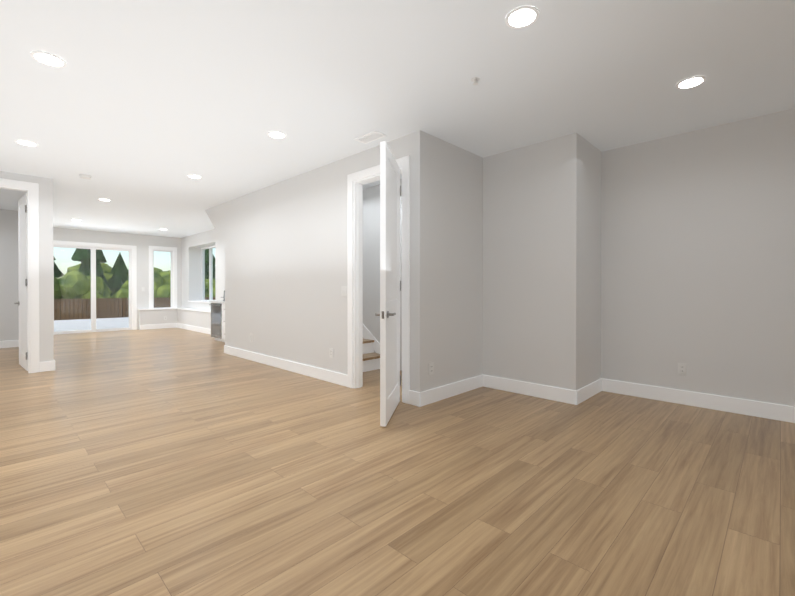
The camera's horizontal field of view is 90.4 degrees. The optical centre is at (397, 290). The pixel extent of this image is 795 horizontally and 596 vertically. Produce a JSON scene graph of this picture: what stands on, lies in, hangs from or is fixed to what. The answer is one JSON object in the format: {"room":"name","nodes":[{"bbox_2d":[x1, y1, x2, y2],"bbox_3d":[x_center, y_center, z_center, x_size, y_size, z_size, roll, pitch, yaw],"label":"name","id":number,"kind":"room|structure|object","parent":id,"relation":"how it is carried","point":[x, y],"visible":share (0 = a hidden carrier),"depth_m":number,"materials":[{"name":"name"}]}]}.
{"room":"empty finished basement","nodes":[
{"label":"empty finished basement","id":0,"kind":"room"},
{"bbox_2d":[0,209,18,340],"bbox_3d":[-8.696,-0.231,6.634,0.120,2.687,3.580,0,0,44],"label":"wall","id":1,"kind":"structure","parent":0,"point":[9,313],"depth_m":7.70,"materials":[{"name":"grey paint"}]},
{"bbox_2d":[0,171,53,361],"bbox_3d":[-6.160,-0.220,4.251,0.120,2.687,3.700,0,0,44],"label":"wall","id":2,"kind":"structure","parent":0,"point":[46,330],"depth_m":5.47,"materials":[{"name":"grey paint"}]},
{"bbox_2d":[0,178,38,372],"bbox_3d":[-5.310,-0.176,5.112,0.138,2.590,0.980,0,0,44],"label":"door frame","id":3,"kind":"structure","parent":2,"relation":"attached to","point":[34,276],"depth_m":5.37,"materials":[{"name":"white paint"}]},
{"bbox_2d":[14,193,27,370],"bbox_3d":[-5.400,-0.124,5.715,0.788,2.458,0.155,0,0,40],"label":"door leaf","id":4,"kind":"structure","parent":2,"relation":"in","point":[22,303],"depth_m":5.69,"materials":[{"name":"white paint"}]},
{"bbox_2d":[53,227,180,329],"bbox_3d":[-8.914,-0.246,9.616,0.150,2.687,7.550,0,0,44],"label":"wall","id":5,"kind":"structure","parent":0,"point":[142,243],"depth_m":11.17,"materials":[{"name":"grey paint"}]},
{"bbox_2d":[53,244,132,334],"bbox_3d":[-8.069,-0.041,10.475,0.135,2.270,1.740,0,0,44],"label":"sliding door","id":6,"kind":"structure","parent":5,"relation":"in","point":[93,310],"depth_m":10.47,"materials":[{"name":"white plastic"}]},
{"bbox_2d":[53,240,136,329],"bbox_3d":[-8.014,-0.086,10.422,0.018,2.360,1.920,0,0,44],"label":"door frame","id":7,"kind":"structure","parent":5,"relation":"attached to","point":[134,248],"depth_m":11.05,"materials":[{"name":"white paint"}]},
{"bbox_2d":[149,246,176,308],"bbox_3d":[-6.922,-0.382,11.632,0.143,1.840,0.740,0,0,44],"label":"window","id":8,"kind":"structure","parent":5,"relation":"in","point":[150,274],"depth_m":11.70,"materials":[{"name":"white paint"}]},
{"bbox_2d":[139,309,176,329],"bbox_3d":[-6.935,0.814,11.434,0.160,0.550,0.930,0,0,44],"label":"wall","id":9,"kind":"structure","parent":0,"point":[146,317],"depth_m":11.35,"materials":[{"name":"grey paint"}]},
{"bbox_2d":[177,309,210,328],"bbox_3d":[-5.207,0.818,10.542,3.880,0.550,0.160,0,0,44],"label":"wall","id":10,"kind":"structure","parent":0,"point":[192,318],"depth_m":10.74,"materials":[{"name":"grey paint"}]},
{"bbox_2d":[138,308,210,312],"bbox_3d":[-5.545,0.530,10.193,3.880,0.030,1.130,0,0,44],"label":"ledge cap","id":11,"kind":"object","parent":10,"relation":"on","point":[208,311],"visible":0.82,"depth_m":11.14,"materials":[{"name":"white paint"}]},
{"bbox_2d":[205,203,224,244],"bbox_3d":[-3.037,-1.192,7.766,0.950,0.777,1.100,0,0,44],"label":"wall","id":12,"kind":"structure","parent":0,"point":[216,215],"depth_m":7.21,"materials":[{"name":"grey paint"}]},
{"bbox_2d":[181,179,401,370],"bbox_3d":[-2.665,-0.240,8.489,10.380,2.687,0.450,0,0,44],"label":"wall","id":13,"kind":"structure","parent":0,"point":[192,245],"depth_m":6.08,"materials":[{"name":"grey paint"}]},
{"bbox_2d":[188,246,214,302],"bbox_3d":[-5.243,-0.478,10.951,1.970,1.580,0.445,0,0,44],"label":"window","id":14,"kind":"structure","parent":13,"relation":"in","point":[211,279],"depth_m":11.31,"materials":[{"name":"white plastic"}]},
{"bbox_2d":[363,324,379,353],"bbox_3d":[-1.046,0.080,6.588,2.644,2.064,0.015,0,0,44],"label":"trim","id":15,"kind":"structure","parent":13,"relation":"attached to","point":[367,334],"depth_m":5.94,"materials":[{"name":"white paint"}]},
{"bbox_2d":[225,134,410,389],"bbox_3d":[-1.432,-0.226,5.526,4.480,2.687,0.120,0,0,44],"label":"wall","id":16,"kind":"structure","parent":0,"point":[285,260],"depth_m":5.40,"materials":[{"name":"grey paint"}]},
{"bbox_2d":[347,155,409,403],"bbox_3d":[-0.188,-0.112,4.303,0.970,2.470,0.138,0,0,44],"label":"door frame","id":17,"kind":"structure","parent":16,"relation":"attached to","point":[403,163],"depth_m":4.53,"materials":[{"name":"white paint"}]},
{"bbox_2d":[375,141,400,426],"bbox_3d":[-0.059,-0.057,3.621,0.155,2.343,0.768,0,0,9],"label":"door leaf","id":18,"kind":"structure","parent":16,"relation":"in","point":[390,289],"depth_m":3.44,"materials":[{"name":"white paint"}]},
{"bbox_2d":[0,323,794,422],"bbox_3d":[-2.831,1.055,3.936,16.500,0.140,7.881,0,0,44],"label":"baseboard","id":19,"kind":"structure","parent":16,"relation":"attached to","point":[780,412],"depth_m":4.17,"materials":[{"name":"white paint"}]},
{"bbox_2d":[0,328,794,595],"bbox_3d":[-2.842,1.185,3.947,16.770,0.120,8.121,0,0,44],"label":"floor","id":20,"kind":"structure","parent":0,"point":[168,462],"depth_m":2.27,"materials":[{"name":"brown wood"}]},
{"bbox_2d":[209,302,220,340],"bbox_3d":[-3.748,0.679,8.808,0.627,0.845,0.599,0,0,44],"label":"base cabinet","id":21,"kind":"object","parent":20,"relation":"on","point":[217,320],"depth_m":8.61,"materials":[{"name":"grey paint"}]},
{"bbox_2d":[221,302,224,341],"bbox_3d":[-3.349,0.681,8.420,0.487,0.845,0.599,0,0,44],"label":"base cabinet","id":22,"kind":"object","parent":20,"relation":"on","point":[222,303],"depth_m":8.34,"materials":[{"name":"white paint"}]},
{"bbox_2d":[363,339,379,371],"bbox_3d":[-1.445,0.164,6.307,2.675,1.900,0.968,0,0,44],"label":"flight","id":23,"kind":"object","parent":20,"relation":"on","point":[371,360],"visible":0.06,"depth_m":5.62,"materials":[{"name":"white paint"}]},
{"bbox_2d":[483,133,601,389],"bbox_3d":[1.690,-0.222,4.586,1.066,2.687,0.876,0,0,44],"label":"chase","id":24,"kind":"object","parent":20,"relation":"on","point":[541,263],"visible":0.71,"depth_m":4.20,"materials":[{"name":"grey paint"}]},
{"bbox_2d":[0,0,794,237],"bbox_3d":[-2.842,-1.622,3.934,16.770,0.120,8.121,0,0,44],"label":"ceiling","id":25,"kind":"structure","parent":0,"point":[138,111],"depth_m":2.98,"materials":[{"name":"white paint"}]},
{"bbox_2d":[15,140,38,146],"bbox_3d":[-3.917,-1.560,4.170,0.184,0.006,0.184,0,0,44],"label":"recessed light","id":26,"kind":"object","parent":25,"relation":"in","point":[27,143],"visible":0.94,"depth_m":4.17,"materials":[{"name":"white paint"}]},
{"bbox_2d":[30,51,66,67],"bbox_3d":[-2.340,-1.553,2.650,0.184,0.006,0.184,0,0,44],"label":"recessed light","id":27,"kind":"object","parent":25,"relation":"in","point":[48,59],"visible":1,"depth_m":2.64,"materials":[{"name":"white paint"}]},
{"bbox_2d":[79,174,91,178],"bbox_3d":[-4.237,-1.550,5.360,0.136,0.038,0.136,0,0,44],"label":"smoke detector","id":28,"kind":"object","parent":25,"relation":"attached to","point":[84,176],"visible":1,"depth_m":5.33,"materials":[{"name":"white plastic"}]},
{"bbox_2d":[187,175,201,178],"bbox_3d":[-2.781,-1.566,5.409,0.184,0.006,0.184,0,0,44],"label":"recessed light","id":29,"kind":"object","parent":25,"relation":"in","point":[195,176],"visible":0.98,"depth_m":5.39,"materials":[{"name":"white paint"}]},
{"bbox_2d":[267,131,285,138],"bbox_3d":[-1.205,-1.559,3.946,0.184,0.006,0.184,0,0,44],"label":"recessed light","id":30,"kind":"object","parent":25,"relation":"in","point":[277,134],"visible":1,"depth_m":3.93,"materials":[{"name":"white paint"}]},
{"bbox_2d":[354,131,386,143],"bbox_3d":[-0.280,-1.558,4.008,0.320,0.008,0.160,0,0,44],"label":"ceiling vent","id":31,"kind":"object","parent":25,"relation":"in","point":[370,137],"visible":1,"depth_m":4.00,"materials":[{"name":"white metal"}]},
{"bbox_2d":[471,77,479,84],"bbox_3d":[0.574,-1.540,2.906,0.064,0.034,0.064,0,0,44],"label":"sprinkler","id":32,"kind":"object","parent":25,"relation":"attached to","point":[475,80],"visible":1,"depth_m":2.90,"materials":[{"name":"white plastic"}]},
{"bbox_2d":[505,6,538,28],"bbox_3d":[0.707,-1.551,2.240,0.184,0.006,0.184,0,0,44],"label":"recessed light","id":33,"kind":"object","parent":25,"relation":"in","point":[521,17],"visible":1,"depth_m":2.23,"materials":[{"name":"white paint"}]},
{"bbox_2d":[676,76,705,88],"bbox_3d":[2.189,-1.554,2.946,0.184,0.006,0.184,0,0,44],"label":"recessed light","id":34,"kind":"object","parent":25,"relation":"in","point":[690,82],"visible":1,"depth_m":2.94,"materials":[{"name":"white paint"}]},
{"bbox_2d":[411,130,482,391],"bbox_3d":[0.609,-0.220,4.326,0.120,2.687,1.245,0,0,44],"label":"wall","id":35,"kind":"structure","parent":0,"point":[447,258],"depth_m":4.13,"materials":[{"name":"grey paint"}]},
{"bbox_2d":[429,362,433,374],"bbox_3d":[0.340,0.780,3.961,0.010,0.115,0.070,0,0,44],"label":"outlet","id":36,"kind":"object","parent":35,"relation":"attached to","point":[431,368],"visible":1,"depth_m":3.96,"materials":[{"name":"white plastic"}]},
{"bbox_2d":[601,108,794,405],"bbox_3d":[4.104,-0.213,2.766,4.934,2.687,0.120,0,0,44],"label":"wall","id":37,"kind":"structure","parent":0,"point":[698,252],"depth_m":3.80,"materials":[{"name":"grey paint"}]},
{"bbox_2d":[678,363,685,374],"bbox_3d":[2.827,0.775,3.922,0.070,0.115,0.010,0,0,44],"label":"outlet","id":38,"kind":"object","parent":37,"relation":"attached to","point":[681,368],"visible":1,"depth_m":3.92,"materials":[{"name":"white plastic"}]},
{"label":"outside","id":39,"kind":"structure","parent":0,"visible":0},
{"bbox_2d":[54,248,214,331],"bbox_3d":[-19.952,-1.827,30.423,74.000,12.350,110.000,0,0,44],"label":"landscape","id":40,"kind":"structure","parent":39,"point":[116,302],"depth_m":17.86,"materials":[{"name":"plant"}]}
]}

